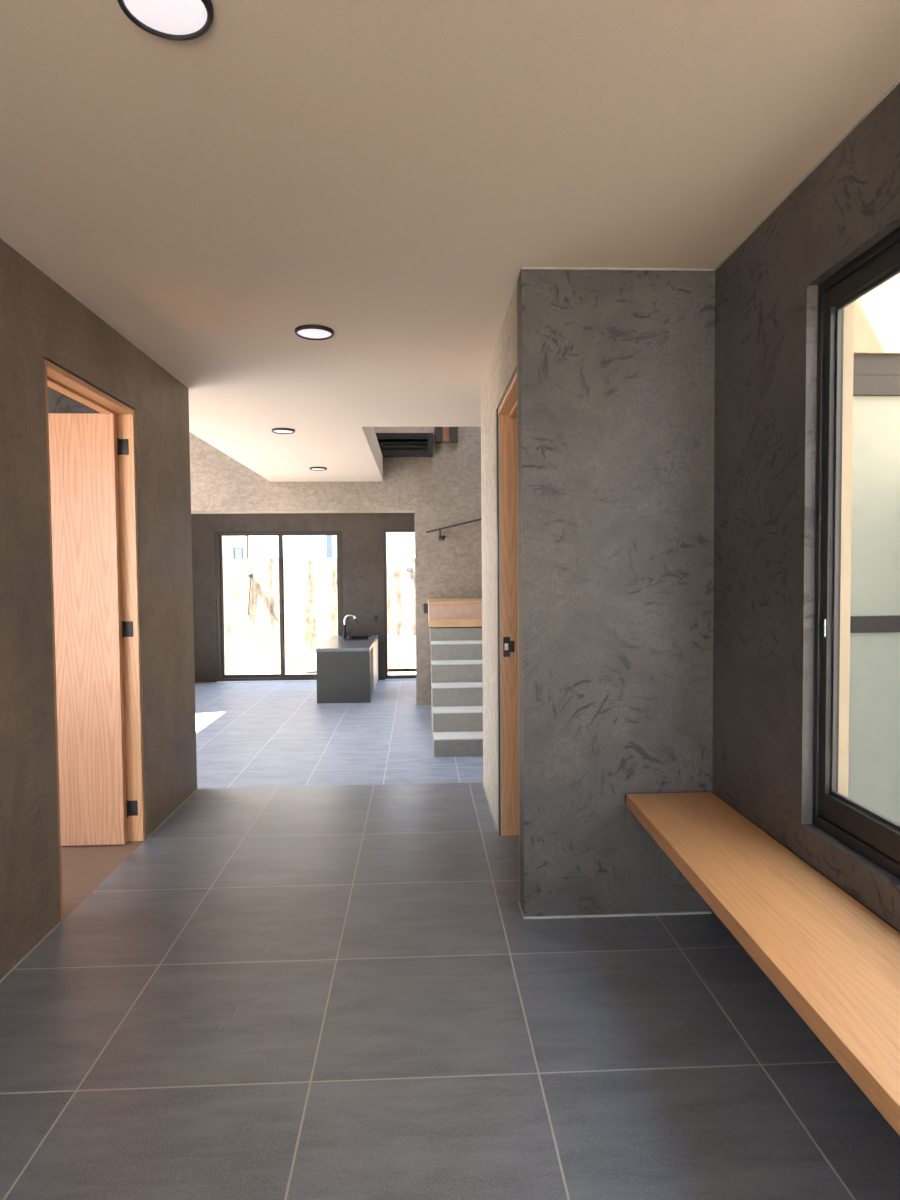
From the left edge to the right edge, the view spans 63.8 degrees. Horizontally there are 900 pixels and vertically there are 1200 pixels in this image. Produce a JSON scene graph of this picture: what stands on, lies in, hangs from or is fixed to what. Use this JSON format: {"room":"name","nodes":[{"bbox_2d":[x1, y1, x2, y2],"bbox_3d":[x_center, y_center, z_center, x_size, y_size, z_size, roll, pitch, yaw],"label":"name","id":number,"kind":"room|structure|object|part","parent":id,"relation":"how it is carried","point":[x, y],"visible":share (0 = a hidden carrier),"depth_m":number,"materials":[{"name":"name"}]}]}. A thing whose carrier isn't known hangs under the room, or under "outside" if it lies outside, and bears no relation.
{"room":"entrance hallway","nodes":[
{"label":"entrance hallway","id":0,"kind":"room"},
{"bbox_2d":[48,387,99,412],"bbox_3d":[-3.022,0.030,2.526,2.815,2.455,3.540,-1,2,-2],"label":"wall","id":1,"kind":"structure","parent":0,"point":[58,402],"depth_m":4.24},
{"bbox_2d":[0,238,196,979],"bbox_3d":[-1.496,0.068,1.186,0.120,2.455,6.490,-1,2,-2],"label":"wall","id":2,"kind":"structure","parent":0,"point":[40,320],"depth_m":2.69,"materials":[{"name":"grey paint"}]},
{"bbox_2d":[44,359,144,920],"bbox_3d":[-1.966,0.156,3.147,0.886,2.138,0.860,-1,2,-2],"label":"door","id":3,"kind":"structure","parent":2,"relation":"in","point":[91,457],"depth_m":3.51,"materials":[{"name":"brown wood"}]},
{"bbox_2d":[0,788,197,982],"bbox_3d":[-1.425,1.289,1.285,0.005,0.006,6.390,-1,2,-2],"label":"baseboard","id":4,"kind":"structure","parent":2,"relation":"attached to","point":[59,923],"depth_m":2.66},
{"bbox_2d":[191,513,414,681],"bbox_3d":[-2.092,-0.273,11.164,5.470,3.110,0.150,-1,2,-2],"label":"wall","id":5,"kind":"structure","parent":0,"point":[362,533],"depth_m":11.07,"materials":[{"name":"grey paint"}]},
{"bbox_2d":[215,531,342,680],"bbox_3d":[-2.608,0.095,11.140,1.930,2.305,0.100,-1,2,-2],"label":"window","id":6,"kind":"structure","parent":5,"relation":"in","point":[218,534],"depth_m":11.10,"materials":[{"name":"brown metal"}]},
{"bbox_3d":[-3.042,0.093,11.144,0.963,2.215,0.035,-1,2,-2],"label":"door sash","id":7,"kind":"part","parent":6,"relation":"part of","materials":[{"name":"glass"}]},
{"bbox_3d":[-2.156,0.086,11.137,0.927,2.215,0.035,-1,2,-2],"label":"door sash","id":8,"kind":"part","parent":6,"relation":"part of","materials":[{"name":"glass"}]},
{"bbox_2d":[216,678,415,682],"bbox_3d":[-1.800,1.236,11.122,3.520,0.012,0.069,-1,2,-2],"label":"trim","id":9,"kind":"structure","parent":5,"relation":"attached to","point":[413,678],"depth_m":11.06,"materials":[{"name":"stone"}]},
{"bbox_2d":[383,529,415,678],"bbox_3d":[-0.537,0.067,11.228,0.965,2.320,0.100,-1,2,-2],"label":"window","id":10,"kind":"structure","parent":5,"relation":"in","point":[409,676],"depth_m":11.16,"materials":[{"name":"brown metal"}]},
{"bbox_2d":[189,427,481,704],"bbox_3d":[-2.389,-1.460,9.018,6.220,5.570,0.360,-1,2,-2],"label":"wall","id":11,"kind":"structure","parent":0,"point":[441,490],"depth_m":8.93,"materials":[{"name":"beige paint"}]},
{"bbox_2d":[375,433,432,456],"bbox_3d":[-0.774,-1.889,8.820,1.138,0.270,0.140,-1,2,-2],"label":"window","id":12,"kind":"structure","parent":11,"relation":"in","point":[391,444],"depth_m":8.78,"materials":[{"name":"black metal"}]},
{"bbox_3d":[-0.776,-1.873,8.881,0.998,0.155,0.020,-1,2,-2],"label":"panel","id":13,"kind":"part","parent":12,"relation":"part of","materials":[{"name":"black metal"}]},
{"bbox_2d":[374,427,434,434],"bbox_3d":[-0.791,-2.190,8.871,1.214,0.328,0.015,-1,2,-2],"label":"trim","id":14,"kind":"structure","parent":11,"relation":"attached to","point":[376,429],"depth_m":8.88,"materials":[{"name":"beige paint"}]},
{"bbox_2d":[423,604,427,612],"bbox_3d":[-0.295,0.105,8.978,0.068,0.118,0.015,-1,2,-2],"label":"wall socket","id":15,"kind":"object","parent":11,"relation":"attached to","point":[425,606],"visible":0.77,"depth_m":8.97,"materials":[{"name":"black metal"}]},
{"bbox_2d":[435,427,457,442],"bbox_3d":[-0.045,-2.272,8.857,0.278,0.675,0.100,-1,2,-2],"label":"window surround","id":16,"kind":"object","parent":11,"relation":"attached to","point":[450,434],"visible":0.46,"depth_m":8.82,"materials":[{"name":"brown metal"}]},
{"bbox_3d":[-0.138,-2.271,8.853,0.091,0.675,0.100,-1,2,-2],"label":"post","id":17,"kind":"part","parent":16,"relation":"part of","materials":[{"name":"brown metal"}]},
{"bbox_3d":[0.041,-2.273,8.861,0.106,0.675,0.100,-1,2,-2],"label":"post","id":18,"kind":"part","parent":16,"relation":"part of","materials":[{"name":"brown metal"}]},
{"bbox_2d":[426,518,480,539],"bbox_3d":[0.209,-0.909,8.921,1.014,0.339,0.098,-1,2,-2],"label":"handrail","id":19,"kind":"object","parent":11,"relation":"attached to","point":[463,523],"visible":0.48,"depth_m":8.87,"materials":[{"name":"brown metal"}]},
{"bbox_3d":[0.209,-0.951,8.893,1.014,0.254,0.044,-1,2,-2],"label":"rail","id":20,"kind":"part","parent":19,"relation":"part of","materials":[{"name":"brown metal"}]},
{"bbox_2d":[195,680,482,787],"bbox_3d":[-2.216,1.433,7.757,6.400,0.120,6.830,-1,2,-2],"label":"floor","id":21,"kind":"structure","parent":0,"point":[249,734],"depth_m":7.17,"materials":[{"name":"tile"}]},
{"bbox_2d":[316,635,378,703],"bbox_3d":[-1.395,0.920,10.136,0.676,0.712,1.910,-1,2,-2],"label":"kitchen island","id":22,"kind":"object","parent":21,"relation":"on","point":[347,670],"visible":1,"depth_m":9.19,"materials":[{"name":"stone"}]},
{"bbox_2d":[316,635,377,651],"bbox_3d":[-1.398,0.596,10.124,0.676,0.040,1.910,-1,2,-2],"label":"island countertop","id":23,"kind":"structure","parent":22,"relation":"on","point":[335,643],"depth_m":9.64,"materials":[{"name":"stone"}]},
{"bbox_2d":[342,615,358,638],"bbox_3d":[-1.436,0.386,10.470,0.250,0.353,0.072,-1,2,-2],"label":"faucet","id":24,"kind":"object","parent":23,"relation":"on","point":[347,616],"visible":1,"depth_m":10.45,"materials":[{"name":"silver metal"}]},
{"bbox_3d":[-1.449,0.289,10.466,0.186,0.158,0.033,-1,2,-2],"label":"spout","id":25,"kind":"part","parent":24,"relation":"part of","materials":[{"name":"silver metal"}]},
{"bbox_2d":[347,636,370,639],"bbox_3d":[-1.322,0.633,10.559,0.310,0.172,0.580,-1,2,-2],"label":"sink","id":26,"kind":"object","parent":23,"relation":"in","point":[349,637],"depth_m":10.82,"materials":[{"name":"metal"}]},
{"bbox_3d":[-1.402,0.923,10.482,0.652,0.640,1.140,-1,2,-2],"label":"panel","id":27,"kind":"part","parent":22,"relation":"part of","materials":[{"name":"laminate"}]},
{"bbox_2d":[427,598,482,756],"bbox_3d":[0.288,0.689,7.744,1.017,1.326,2.568,-1,2,-2],"label":"staircase","id":28,"kind":"structure","parent":21,"relation":"on","point":[455,624],"depth_m":7.29,"materials":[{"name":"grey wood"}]},
{"bbox_2d":[0,0,899,481],"bbox_3d":[-0.499,-1.402,3.422,2.920,0.295,10.980,-1,2,-2],"label":"ceiling","id":29,"kind":"structure","parent":0,"point":[384,175],"depth_m":2.00,"materials":[{"name":"beige paint"}]},
{"bbox_2d":[117,0,213,40],"bbox_3d":[-0.559,-1.169,1.422,0.180,0.017,0.180,-1,2,-2],"label":"recessed light","id":30,"kind":"object","parent":29,"relation":"in","point":[178,20],"visible":1,"depth_m":1.45,"materials":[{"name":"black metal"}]},
{"bbox_2d":[272,428,294,433],"bbox_3d":[-1.306,-1.324,5.669,0.180,0.017,0.180,-1,2,-2],"label":"recessed light","id":31,"kind":"object","parent":29,"relation":"in","point":[274,430],"visible":1,"depth_m":5.64,"materials":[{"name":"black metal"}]},
{"bbox_2d":[274,430,292,432],"bbox_3d":[-1.306,-1.326,5.669,0.156,0.012,0.156,-1,2,-2],"label":"diffuser","id":32,"kind":"object","parent":31,"relation":"attached to","point":[275,431],"depth_m":5.67,"materials":[{"name":"white plastic"}]},
{"bbox_2d":[295,324,333,339],"bbox_3d":[-0.630,-1.242,3.364,0.180,0.017,0.180,-1,2,-2],"label":"recessed light","id":33,"kind":"object","parent":29,"relation":"in","point":[309,332],"visible":1,"depth_m":3.35,"materials":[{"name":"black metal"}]},
{"bbox_2d":[297,329,330,337],"bbox_3d":[-0.630,-1.244,3.364,0.156,0.012,0.156,-1,2,-2],"label":"diffuser","id":34,"kind":"object","parent":33,"relation":"attached to","point":[303,333],"depth_m":3.36,"materials":[{"name":"white plastic"}]},
{"bbox_2d":[310,467,326,470],"bbox_3d":[-1.408,-1.401,7.725,0.180,0.017,0.180,-1,2,-2],"label":"recessed light","id":35,"kind":"object","parent":29,"relation":"in","point":[311,468],"visible":1,"depth_m":7.68,"materials":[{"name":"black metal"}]},
{"bbox_2d":[0,782,899,1199],"bbox_3d":[-1.531,1.324,1.244,5.420,0.060,6.515,-1,2,-2],"label":"floor","id":36,"kind":"structure","parent":0,"point":[332,992],"depth_m":2.07,"materials":[{"name":"grey tile"}]},
{"bbox_2d":[481,282,519,898],"bbox_3d":[0.599,-0.045,3.690,0.730,2.455,1.660,-1,2,-2],"label":"wall","id":37,"kind":"structure","parent":0,"point":[502,368],"depth_m":3.87,"materials":[{"name":"beige paint"}]},
{"bbox_2d":[496,372,518,835],"bbox_3d":[0.317,0.135,3.260,0.124,2.133,0.772,-1,2,-2],"label":"door","id":38,"kind":"structure","parent":37,"relation":"in","point":[506,415],"depth_m":3.60,"materials":[{"name":"brown wood"}]},
{"bbox_3d":[0.294,0.233,3.607,0.056,0.100,0.004,-1,2,-2],"label":"strike plate","id":39,"kind":"part","parent":38,"relation":"part of","materials":[{"name":"black metal"}]},
{"bbox_2d":[482,782,711,918],"bbox_3d":[0.608,1.179,3.673,0.734,0.010,1.786,-1,2,-2],"label":"baseboard","id":40,"kind":"structure","parent":37,"relation":"attached to","point":[521,910],"depth_m":2.79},
{"bbox_2d":[517,267,714,915],"bbox_3d":[0.637,-0.012,2.801,0.730,2.455,0.120,-1,2,-2],"label":"wall partition","id":41,"kind":"structure","parent":0,"point":[616,368],"depth_m":2.74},
{"bbox_2d":[712,83,899,1004],"bbox_3d":[0.998,-1.673,4.647,0.180,6.270,13.320,-1,2,-2],"label":"wall","id":42,"kind":"structure","parent":0,"point":[766,290],"depth_m":2.24,"materials":[{"name":"grey concrete"}]},
{"bbox_2d":[522,78,899,270],"bbox_3d":[0.729,-1.147,0.394,0.728,0.006,4.610,-1,2,-2],"label":"trim","id":43,"kind":"structure","parent":42,"relation":"attached to","point":[898,81],"depth_m":2.36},
{"bbox_2d":[625,791,899,1135],"bbox_3d":[0.887,0.836,0.826,0.415,0.048,3.910,-1,2,-2],"label":"bench","id":44,"kind":"object","parent":42,"relation":"attached to","point":[835,960],"visible":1,"depth_m":1.72,"materials":[{"name":"brown wood"}]},
{"bbox_2d":[812,227,899,878],"bbox_3d":[1.136,-0.086,1.153,0.065,1.566,1.912,-1,2,-2],"label":"window","id":45,"kind":"structure","parent":42,"relation":"in","point":[872,835],"depth_m":2.05,"materials":[{"name":"black metal"}]},
{"bbox_2d":[838,302,853,796],"bbox_3d":[1.224,0.372,0.482,0.040,3.055,4.830,-1,2,-2],"label":"wall","id":46,"kind":"structure","parent":0,"point":[848,339],"depth_m":2.11,"materials":[{"name":"beige paint"}]},
{"label":"outside","id":47,"kind":"structure","parent":0,"visible":0},
{"bbox_2d":[225,668,415,674],"bbox_3d":[-3.779,1.087,18.570,22.000,0.100,14.680,-1,2,-2],"label":"yard","id":48,"kind":"structure","parent":47,"point":[287,671],"depth_m":12.57,"materials":[{"name":"white"}]},
{"bbox_2d":[246,536,248,557],"bbox_3d":[-4.845,-2.087,17.243,0.440,6.400,0.069,-1,2,-2],"label":"utility pole","id":49,"kind":"object","parent":48,"relation":"on","point":[247,537],"visible":0.02,"depth_m":17.25,"materials":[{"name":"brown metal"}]},
{"bbox_2d":[222,535,336,559],"bbox_3d":[-8.523,-2.459,21.038,12.800,6.880,5.080,-1,2,-2],"label":"house","id":50,"kind":"structure","parent":48,"relation":"on","point":[312,546],"depth_m":18.79,"materials":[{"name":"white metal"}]},
{"bbox_3d":[-5.742,-1.172,18.666,0.310,0.300,0.010,-1,2,-2],"label":"pane","id":51,"kind":"part","parent":50,"relation":"part of","materials":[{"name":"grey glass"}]},
{"bbox_3d":[-5.462,-1.175,18.678,0.170,0.300,0.010,-1,2,-2],"label":"pane","id":52,"kind":"part","parent":50,"relation":"part of","materials":[{"name":"blue glass"}]},
{"bbox_3d":[-3.143,-1.489,18.785,0.160,0.900,0.010,-1,2,-2],"label":"pane","id":53,"kind":"part","parent":50,"relation":"part of","materials":[{"name":"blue glass"}]},
{"bbox_2d":[223,558,415,669],"bbox_3d":[-1.551,0.239,13.051,12.000,2.014,0.186,-1,2,-2],"label":"wall","id":54,"kind":"structure","parent":48,"relation":"on","point":[252,641],"depth_m":12.90,"materials":[{"name":"concrete"}]},
{"bbox_2d":[247,572,252,614],"bbox_3d":[-3.542,-0.110,12.810,0.124,0.765,0.100,-1,2,-2],"label":"stake","id":55,"kind":"object","parent":54,"relation":"attached to","point":[250,574],"visible":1,"depth_m":12.83,"materials":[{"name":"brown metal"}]},
{"bbox_2d":[301,635,415,672],"bbox_3d":[-0.856,0.928,12.740,3.450,0.630,0.542,-1,2,-2],"label":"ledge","id":56,"kind":"object","parent":48,"relation":"on","point":[401,648],"visible":0.21,"depth_m":12.64,"materials":[{"name":"white"}]},
{"bbox_3d":[2.296,1.907,0.721,2.090,0.150,8.100,-1,2,-2],"label":"patio","id":57,"kind":"object","parent":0,"visible":0},
{"bbox_2d":[848,354,899,824],"bbox_3d":[2.661,0.114,4.385,0.555,3.150,0.080,-1,2,-2],"label":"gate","id":58,"kind":"object","parent":57,"relation":"on","point":[874,685],"visible":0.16,"depth_m":4.36,"materials":[{"name":"grey metal"}]},
{"bbox_3d":[2.667,0.896,4.415,0.555,1.405,0.020,-1,2,-2],"label":"frosted panel","id":59,"kind":"part","parent":58,"relation":"part of","materials":[{"name":"white glass"}]},
{"bbox_3d":[2.661,0.144,4.386,0.555,0.100,0.060,-1,2,-2],"label":"rail","id":60,"kind":"part","parent":58,"relation":"part of","materials":[{"name":"grey metal"}]},
{"bbox_3d":[2.655,-0.563,4.359,0.555,1.315,0.020,-1,2,-2],"label":"frosted panel","id":61,"kind":"part","parent":58,"relation":"part of","materials":[{"name":"white glass"}]},
{"bbox_3d":[2.648,-1.340,4.330,0.555,0.240,0.080,-1,2,-2],"label":"rail","id":62,"kind":"part","parent":58,"relation":"part of","materials":[{"name":"grey metal"}]},
{"bbox_2d":[854,273,899,354],"bbox_3d":[2.118,-0.357,4.384,2.090,4.200,0.200,-1,2,-2],"label":"wall","id":63,"kind":"structure","parent":57,"relation":"on","point":[877,312],"depth_m":4.25,"materials":[{"name":"white paint"}]}
]}

